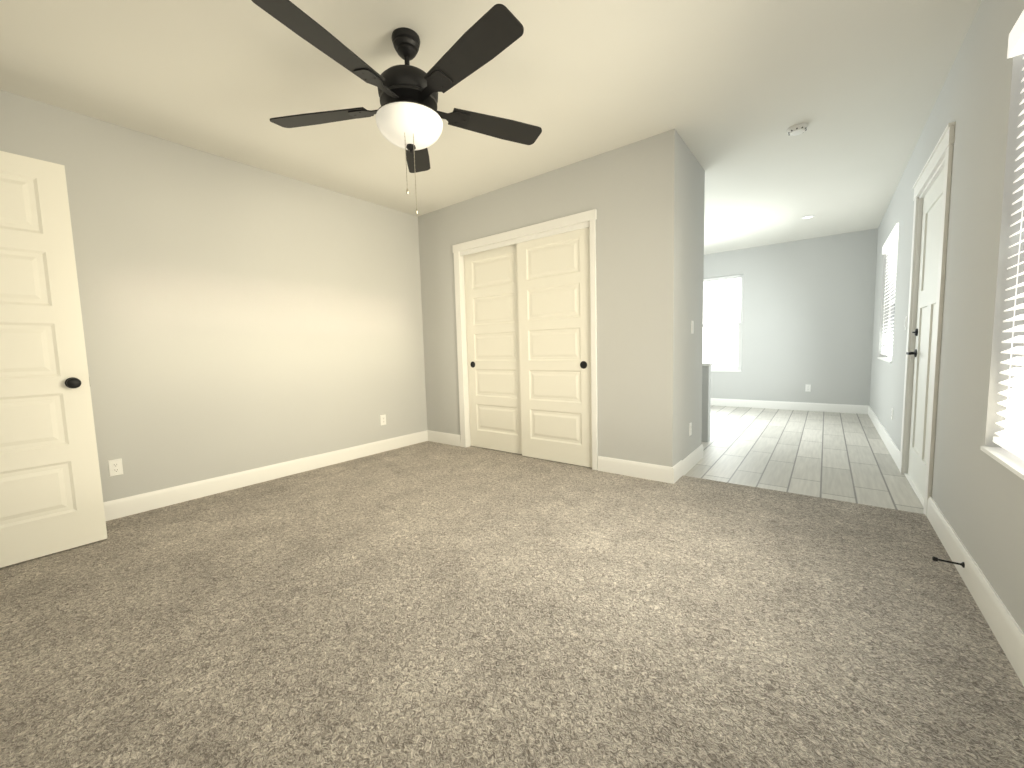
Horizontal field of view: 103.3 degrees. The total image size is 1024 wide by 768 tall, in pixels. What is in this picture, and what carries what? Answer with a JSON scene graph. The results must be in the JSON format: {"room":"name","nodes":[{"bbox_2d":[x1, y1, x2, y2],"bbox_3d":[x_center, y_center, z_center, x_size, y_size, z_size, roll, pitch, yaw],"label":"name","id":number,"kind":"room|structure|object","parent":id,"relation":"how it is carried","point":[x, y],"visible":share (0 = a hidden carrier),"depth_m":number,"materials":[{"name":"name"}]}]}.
{"room":"empty living room","nodes":[
{"label":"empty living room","id":0,"kind":"room"},
{"bbox_2d":[0,90,426,501],"bbox_3d":[-0.849,-0.708,5.582,0.150,2.813,9.065,2,6,38],"label":"wall","id":1,"kind":"structure","parent":0,"point":[238,317],"depth_m":3.40,"materials":[{"name":"grey paint"}]},
{"bbox_2d":[108,458,122,476],"bbox_3d":[-2.857,0.603,2.919,0.009,0.118,0.072,2,6,38],"label":"electrical outlet","id":2,"kind":"object","parent":1,"relation":"attached to","point":[115,466],"visible":1,"depth_m":2.92,"materials":[{"name":"white plastic"}]},
{"bbox_2d":[103,430,426,520],"bbox_3d":[-2.245,0.820,3.716,0.016,0.135,3.807,2,6,38],"label":"baseboard","id":3,"kind":"structure","parent":1,"relation":"attached to","point":[118,508],"depth_m":3.56,"materials":[{"name":"white wood"}]},
{"bbox_2d":[380,414,385,424],"bbox_3d":[-1.488,0.416,4.682,0.009,0.118,0.072,2,6,38],"label":"electrical outlet","id":4,"kind":"object","parent":1,"relation":"attached to","point":[383,419],"visible":1,"depth_m":4.68,"materials":[{"name":"white plastic"}]},
{"bbox_2d":[0,0,981,254],"bbox_3d":[0.985,-2.097,4.010,4.888,0.120,9.065,2,6,38],"label":"ceiling","id":5,"kind":"structure","parent":0,"point":[730,92],"depth_m":2.56,"materials":[{"name":"paint"}]},
{"bbox_2d":[251,0,541,213],"bbox_3d":[-0.539,-1.367,2.147,1.527,0.936,1.538,2,6,38],"label":"ceiling fan","id":6,"kind":"object","parent":5,"relation":"hanging from","point":[409,117],"visible":1,"depth_m":2.04,"materials":[{"name":"black metal"}]},
{"bbox_2d":[787,123,807,135],"bbox_3d":[2.226,-1.978,3.157,0.136,0.040,0.136,2,6,38],"label":"smoke detector","id":7,"kind":"object","parent":5,"relation":"attached to","point":[797,129],"visible":1,"depth_m":3.13,"materials":[{"name":"white plastic"}]},
{"bbox_2d":[800,215,814,218],"bbox_3d":[3.964,-2.234,5.426,0.160,0.007,0.160,2,6,38],"label":"recessed light","id":8,"kind":"object","parent":5,"relation":"in","point":[808,216],"visible":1,"depth_m":5.42,"materials":[{"name":"white"}]},
{"bbox_2d":[0,441,1023,767],"bbox_3d":[-0.411,1.010,2.358,4.888,0.112,4.240,2,6,38],"label":"floor","id":9,"kind":"structure","parent":0,"point":[430,605],"depth_m":1.64,"materials":[{"name":"grey carpet"}]},
{"bbox_2d":[418,129,678,466],"bbox_3d":[0.121,-0.619,4.221,3.054,2.813,0.120,2,6,38],"label":"wall","id":10,"kind":"structure","parent":0,"point":[630,193],"depth_m":3.53,"materials":[{"name":"grey paint"}]},
{"bbox_2d":[427,430,460,446],"bbox_3d":[-0.839,0.672,5.017,0.580,0.135,0.016,2,6,38],"label":"baseboard","id":11,"kind":"structure","parent":10,"relation":"attached to","point":[434,436],"depth_m":5.01,"materials":[{"name":"white wood"}]},
{"bbox_2d":[464,244,521,453],"bbox_3d":[-0.188,-0.365,4.503,0.830,2.235,0.041,2,6,38],"label":"door","id":12,"kind":"structure","parent":10,"relation":"in","point":[491,303],"depth_m":4.50,"materials":[{"name":"white wood"}]},
{"bbox_2d":[452,209,597,469],"bbox_3d":[0.100,-0.399,4.248,1.790,2.347,0.143,2,6,38],"label":"trim","id":13,"kind":"structure","parent":10,"relation":"attached to","point":[582,220],"depth_m":4.11,"materials":[{"name":"white wood"}]},
{"bbox_2d":[517,227,591,467],"bbox_3d":[0.414,-0.337,3.984,0.830,2.235,0.041,2,6,38],"label":"door","id":14,"kind":"structure","parent":10,"relation":"in","point":[554,302],"depth_m":3.95,"materials":[{"name":"white wood"}]},
{"bbox_2d":[598,456,670,482],"bbox_3d":[1.051,0.744,3.556,0.640,0.135,0.016,2,6,38],"label":"baseboard","id":15,"kind":"structure","parent":10,"relation":"attached to","point":[648,471],"depth_m":3.53,"materials":[{"name":"white wood"}]},
{"bbox_2d":[677,135,704,462],"bbox_3d":[1.583,-0.615,3.712,0.120,2.813,0.865,2,6,38],"label":"wall","id":16,"kind":"structure","parent":0,"point":[690,268],"depth_m":3.62,"materials":[{"name":"grey paint"}]},
{"bbox_2d":[671,444,702,483],"bbox_3d":[1.624,0.721,3.720,0.016,0.147,0.979,2,6,38],"label":"baseboard","id":17,"kind":"structure","parent":16,"relation":"attached to","point":[683,466],"depth_m":3.63,"materials":[{"name":"white wood"}]},
{"bbox_2d":[689,422,691,435],"bbox_3d":[1.655,0.420,3.752,0.009,0.118,0.072,2,6,38],"label":"electrical outlet","id":18,"kind":"object","parent":16,"relation":"attached to","point":[690,428],"visible":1,"depth_m":3.74,"materials":[{"name":"white plastic"}]},
{"bbox_2d":[691,321,693,333],"bbox_3d":[1.650,-0.519,3.696,0.012,0.118,0.072,2,6,38],"label":"light switch","id":19,"kind":"object","parent":16,"relation":"attached to","point":[692,327],"visible":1,"depth_m":3.68,"materials":[{"name":"white plastic"}]},
{"bbox_2d":[701,366,710,441],"bbox_3d":[1.157,0.190,5.678,2.960,0.900,0.120,2,6,38],"label":"wall","id":20,"kind":"structure","parent":0,"point":[706,391],"depth_m":4.75,"materials":[{"name":"grey paint"}]},
{"bbox_2d":[702,363,712,365],"bbox_3d":[1.151,-0.274,5.634,2.975,0.030,0.150,2,6,38],"label":"trim","id":21,"kind":"structure","parent":20,"relation":"on","point":[707,364],"depth_m":4.70,"materials":[{"name":"white wood"}]},
{"bbox_2d":[704,228,877,405],"bbox_3d":[3.750,-1.008,7.641,4.588,2.813,0.150,2,6,38],"label":"wall","id":22,"kind":"structure","parent":0,"point":[808,311],"depth_m":6.69,"materials":[{"name":"grey paint"}]},
{"bbox_2d":[703,275,742,371],"bbox_3d":[3.632,-1.114,7.711,1.350,1.740,0.157,2,6,38],"label":"window","id":23,"kind":"structure","parent":22,"relation":"in","point":[728,368],"depth_m":7.46,"materials":[{"name":"white plastic"}]},
{"bbox_2d":[711,398,866,413],"bbox_3d":[3.735,0.333,7.689,4.588,0.135,0.016,2,6,38],"label":"baseboard","id":24,"kind":"structure","parent":22,"relation":"attached to","point":[822,407],"depth_m":6.87,"materials":[{"name":"white wood"}]},
{"bbox_2d":[805,384,810,391],"bbox_3d":[4.928,0.068,6.739,0.072,0.118,0.009,2,6,38],"label":"electrical outlet","id":25,"kind":"object","parent":22,"relation":"attached to","point":[807,388],"visible":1,"depth_m":6.74,"materials":[{"name":"white plastic"}]},
{"bbox_2d":[684,405,923,513],"bbox_3d":[2.360,0.638,5.925,4.888,0.100,4.825,2,6,38],"label":"floor","id":26,"kind":"structure","parent":0,"point":[846,457],"depth_m":4.06,"materials":[{"name":"grey tile"}]},
{"bbox_2d":[870,0,1023,632],"bbox_3d":[2.898,-0.564,2.686,0.150,2.813,9.065,2,6,38],"label":"wall","id":27,"kind":"structure","parent":0,"point":[977,495],"depth_m":1.95,"materials":[{"name":"grey paint"}]},
{"bbox_2d":[867,406,899,468],"bbox_3d":[4.466,0.550,4.905,0.016,0.135,3.470,2,6,38],"label":"baseboard","id":28,"kind":"structure","parent":27,"relation":"attached to","point":[892,448],"depth_m":4.41,"materials":[{"name":"white wood"}]},
{"bbox_2d":[877,269,895,362],"bbox_3d":[4.516,-1.009,4.771,0.157,1.460,1.400,2,6,38],"label":"window","id":29,"kind":"structure","parent":27,"relation":"in","point":[888,359],"depth_m":5.25,"materials":[{"name":"white plastic"}]},
{"bbox_2d":[881,223,898,356],"bbox_3d":[4.485,-1.037,4.792,0.090,1.396,1.388,2,6,38],"label":"window blinds","id":30,"kind":"object","parent":29,"relation":"attached to","point":[890,247],"visible":0.5,"depth_m":4.85,"materials":[{"name":"white plastic"}]},
{"bbox_2d":[906,169,943,498],"bbox_3d":[3.021,-0.324,2.954,0.103,2.260,0.999,2,6,38],"label":"entry door","id":31,"kind":"structure","parent":27,"relation":"in","point":[922,353],"depth_m":3.04,"materials":[{"name":"white wood"}]},
{"bbox_2d":[899,122,955,515],"bbox_3d":[3.058,-0.386,2.926,0.180,2.410,1.258,2,6,38],"label":"door frame","id":32,"kind":"structure","parent":27,"relation":"attached to","point":[939,160],"depth_m":2.72,"materials":[{"name":"white wood"}]},
{"bbox_2d":[927,496,1023,685],"bbox_3d":[1.444,0.955,1.026,0.028,0.147,4.060,2,6,38],"label":"baseboard","id":33,"kind":"structure","parent":27,"relation":"attached to","point":[1003,626],"depth_m":1.67,"materials":[{"name":"white wood"}]},
{"bbox_2d":[980,343,1023,479],"bbox_3d":[1.707,-0.506,1.162,0.157,1.700,1.240,2,6,38],"label":"window","id":34,"kind":"structure","parent":27,"relation":"in","point":[1011,462],"depth_m":1.58,"materials":[{"name":"white plastic"}]},
{"bbox_2d":[993,10,1023,459],"bbox_3d":[1.676,-0.525,1.184,0.090,1.654,1.228,2,6,38],"label":"window blinds","id":35,"kind":"object","parent":27,"relation":"attached to","point":[1010,438],"visible":0.98,"depth_m":1.60,"materials":[{"name":"white plastic"}]},
{"bbox_3d":[-1.701,-0.265,0.626,4.588,2.813,0.150,2,6,38],"label":"wall","id":36,"kind":"structure","parent":0,"visible":0},
{"bbox_2d":[0,151,106,567],"bbox_3d":[-2.870,-0.119,2.170,0.173,2.280,0.822,2,6,38],"label":"bedroom door","id":37,"kind":"structure","parent":36,"relation":"in","point":[51,498],"depth_m":2.34,"materials":[{"name":"white wood"}]}
]}

